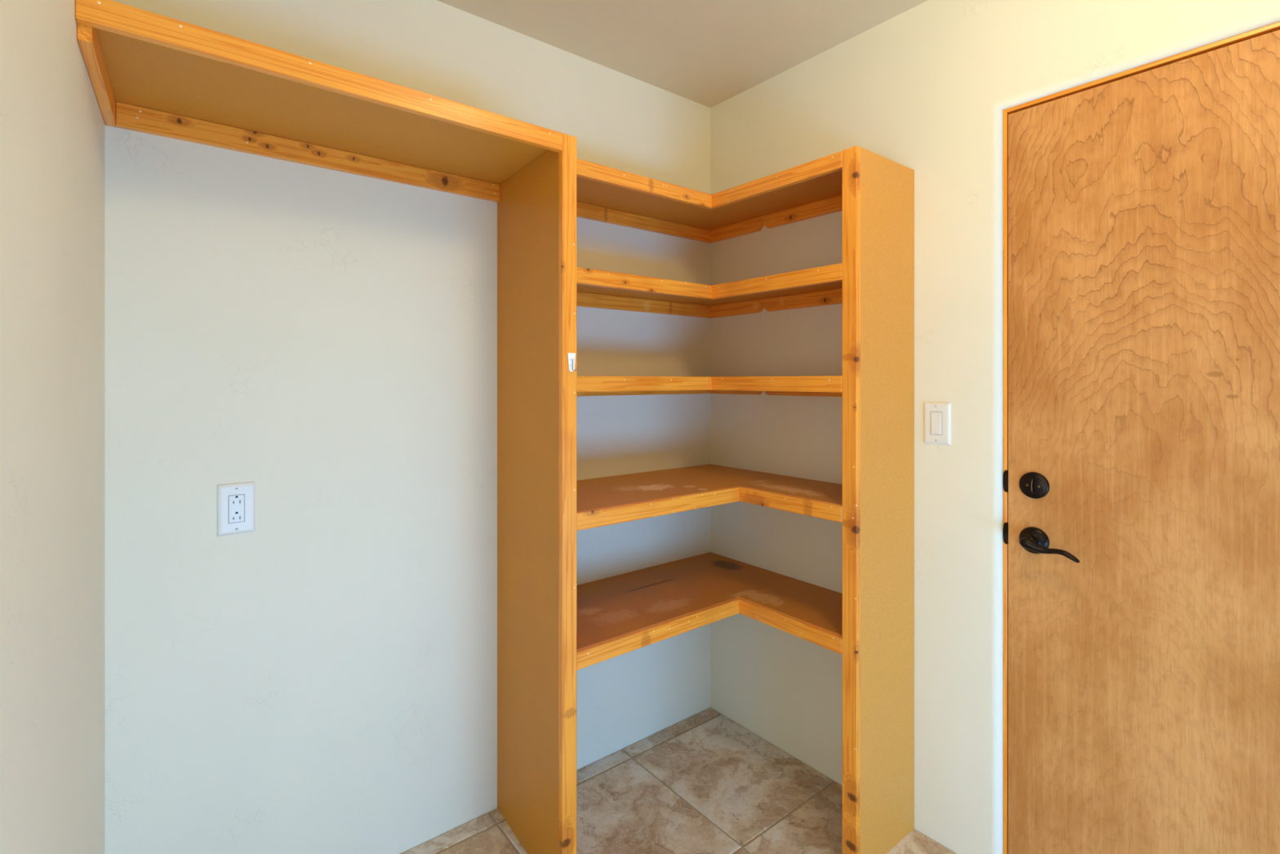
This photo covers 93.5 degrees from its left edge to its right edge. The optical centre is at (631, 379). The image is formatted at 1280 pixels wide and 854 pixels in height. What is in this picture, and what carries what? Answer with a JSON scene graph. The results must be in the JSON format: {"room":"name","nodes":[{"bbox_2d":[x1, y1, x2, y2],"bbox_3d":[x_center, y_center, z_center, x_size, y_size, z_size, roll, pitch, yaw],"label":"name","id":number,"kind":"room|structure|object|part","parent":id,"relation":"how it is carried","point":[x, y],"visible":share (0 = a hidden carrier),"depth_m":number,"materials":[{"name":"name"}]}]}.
{"room":"food storage area","nodes":[
{"label":"food storage area","id":0,"kind":"room"},
{"bbox_2d":[0,0,104,853],"bbox_3d":[-0.822,0.137,0.769,0.120,2.490,1.254,0,0,-36],"label":"wall","id":1,"kind":"structure","parent":0,"point":[52,123],"depth_m":0.79,"materials":[{"name":"white paint"}]},
{"bbox_2d":[104,0,710,853],"bbox_3d":[-0.497,0.137,1.892,2.220,2.490,0.120,0,0,-38],"label":"wall","id":2,"kind":"structure","parent":0,"point":[321,677],"depth_m":1.60,"materials":[{"name":"white paint"}]},
{"bbox_2d":[217,481,254,536],"bbox_3d":[-0.954,0.310,1.454,0.076,0.122,0.007,0,0,-38],"label":"wall outlet","id":3,"kind":"object","parent":2,"relation":"attached to","point":[235,501],"visible":1,"depth_m":1.45,"materials":[{"name":"white plastic"}]},
{"bbox_2d":[228,494,244,523],"bbox_3d":[-0.953,0.310,1.452,0.032,0.065,0.003,0,0,-38],"label":"receptacle","id":4,"kind":"object","parent":3,"relation":"attached to","point":[236,502],"depth_m":1.45,"materials":[{"name":"white plastic"}]},
{"bbox_2d":[75,0,562,202],"bbox_3d":[-0.654,-0.588,1.419,0.933,0.070,0.431,0,0,-38],"label":"wall shelf","id":5,"kind":"object","parent":2,"relation":"attached to","point":[149,73],"visible":1,"depth_m":1.33,"materials":[{"name":"brown wood"}]},
{"bbox_2d":[400,707,955,853],"bbox_3d":[-0.356,1.362,0.073,4.240,0.060,3.160,0,0,-38],"label":"floor","id":6,"kind":"structure","parent":0,"point":[704,783],"depth_m":1.88,"materials":[{"name":"brown tile"}]},
{"bbox_2d":[497,133,914,853],"bbox_3d":[0.199,0.354,1.824,0.966,1.955,0.844,0,0,-38],"label":"corner shelf unit","id":7,"kind":"object","parent":6,"relation":"on","point":[550,627],"visible":0.98,"depth_m":1.71,"materials":[{"name":"brown wood"}]},
{"bbox_3d":[-0.296,0.354,1.711,0.019,1.955,0.414,0,0,-34],"label":"panel","id":8,"kind":"part","parent":7,"relation":"part of","materials":[{"name":"brown wood"}]},
{"bbox_3d":[-0.164,0.354,1.540,0.044,1.955,0.019,0,0,-38],"label":"trim","id":9,"kind":"part","parent":7,"relation":"part of","materials":[{"name":"brown wood"}]},
{"bbox_2d":[567,352,577,371],"bbox_3d":[-0.149,-0.045,1.528,0.023,0.048,0.018,0,0,-38],"label":"hook","id":10,"kind":"object","parent":7,"relation":"attached to","point":[571,356],"visible":1,"depth_m":1.53,"materials":[{"name":"white plastic"}]},
{"bbox_3d":[0.042,-0.308,2.053,0.932,0.019,0.290,0,0,-38],"label":"shelf","id":11,"kind":"part","parent":7,"relation":"part of","materials":[{"name":"brown wood"}]},
{"bbox_3d":[0.042,-0.613,2.053,0.932,0.019,0.290,0,0,-38],"label":"shelf","id":12,"kind":"part","parent":7,"relation":"part of","materials":[{"name":"brown wood"}]},
{"bbox_3d":[0.078,0.352,2.003,0.936,0.019,0.412,0,0,-38],"label":"shelf","id":13,"kind":"part","parent":7,"relation":"part of","materials":[{"name":"brown wood"}]},
{"bbox_3d":[0.078,0.711,2.003,0.936,0.019,0.412,0,0,-38],"label":"shelf","id":14,"kind":"part","parent":7,"relation":"part of","materials":[{"name":"brown wood"}]},
{"bbox_3d":[0.591,0.354,1.623,0.019,1.955,0.045,0,0,-38],"label":"trim","id":15,"kind":"part","parent":7,"relation":"part of","materials":[{"name":"brown wood"}]},
{"bbox_3d":[0.720,0.354,1.708,0.288,1.955,0.019,0,0,-38],"label":"panel","id":16,"kind":"part","parent":7,"relation":"part of","materials":[{"name":"brown wood"}]},
{"bbox_2d":[436,0,927,107],"bbox_3d":[-0.356,-1.148,0.073,4.240,0.080,3.160,0,0,-38],"label":"ceiling","id":17,"kind":"structure","parent":0,"point":[708,53],"depth_m":1.91,"materials":[{"name":"paint"}]},
{"bbox_2d":[710,0,1279,853],"bbox_3d":[1.274,0.137,1.348,0.140,2.490,2.920,0,0,-38],"label":"wall","id":18,"kind":"structure","parent":0,"point":[926,90],"depth_m":1.76,"materials":[{"name":"white paint"}]},
{"bbox_2d":[924,401,951,444],"bbox_3d":[0.877,0.125,1.734,0.010,0.120,0.075,0,0,-38],"label":"light switch","id":19,"kind":"object","parent":18,"relation":"attached to","point":[937,415],"visible":1,"depth_m":1.73,"materials":[{"name":"white plastic"}]},
{"bbox_3d":[0.876,0.125,1.734,0.003,0.066,0.032,0,0,-38],"label":"switch frame","id":20,"kind":"part","parent":19,"relation":"part of","materials":[{"name":"white plastic"}]},
{"bbox_2d":[1003,21,1279,853],"bbox_3d":[1.333,0.303,1.287,0.122,2.058,0.938,0,0,-38],"label":"trim","id":21,"kind":"structure","parent":18,"relation":"attached to","point":[1276,26],"depth_m":1.61,"materials":[{"name":"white wood"}]},
{"bbox_3d":[1.002,0.410,1.616,0.006,0.058,0.010,0,0,-38],"label":"strike plate","id":22,"kind":"part","parent":21,"relation":"part of","materials":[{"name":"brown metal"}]},
{"bbox_3d":[1.002,0.271,1.616,0.006,0.058,0.010,0,0,-38],"label":"strike plate","id":23,"kind":"part","parent":21,"relation":"part of","materials":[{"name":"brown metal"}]},
{"bbox_2d":[1008,29,1279,853],"bbox_3d":[1.279,0.307,1.245,0.109,2.034,0.914,0,0,-38],"label":"door","id":24,"kind":"structure","parent":18,"relation":"in","point":[1144,208],"depth_m":1.39,"materials":[{"name":"brown wood"}]},
{"bbox_3d":[1.030,0.415,1.551,0.037,0.068,0.068,0,0,-38],"label":"handle","id":25,"kind":"part","parent":24,"relation":"part of","materials":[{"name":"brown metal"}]},
{"bbox_3d":[1.032,0.420,1.492,0.025,0.037,0.127,0,0,-38],"label":"lever","id":26,"kind":"part","parent":24,"relation":"part of","materials":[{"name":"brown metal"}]}
]}

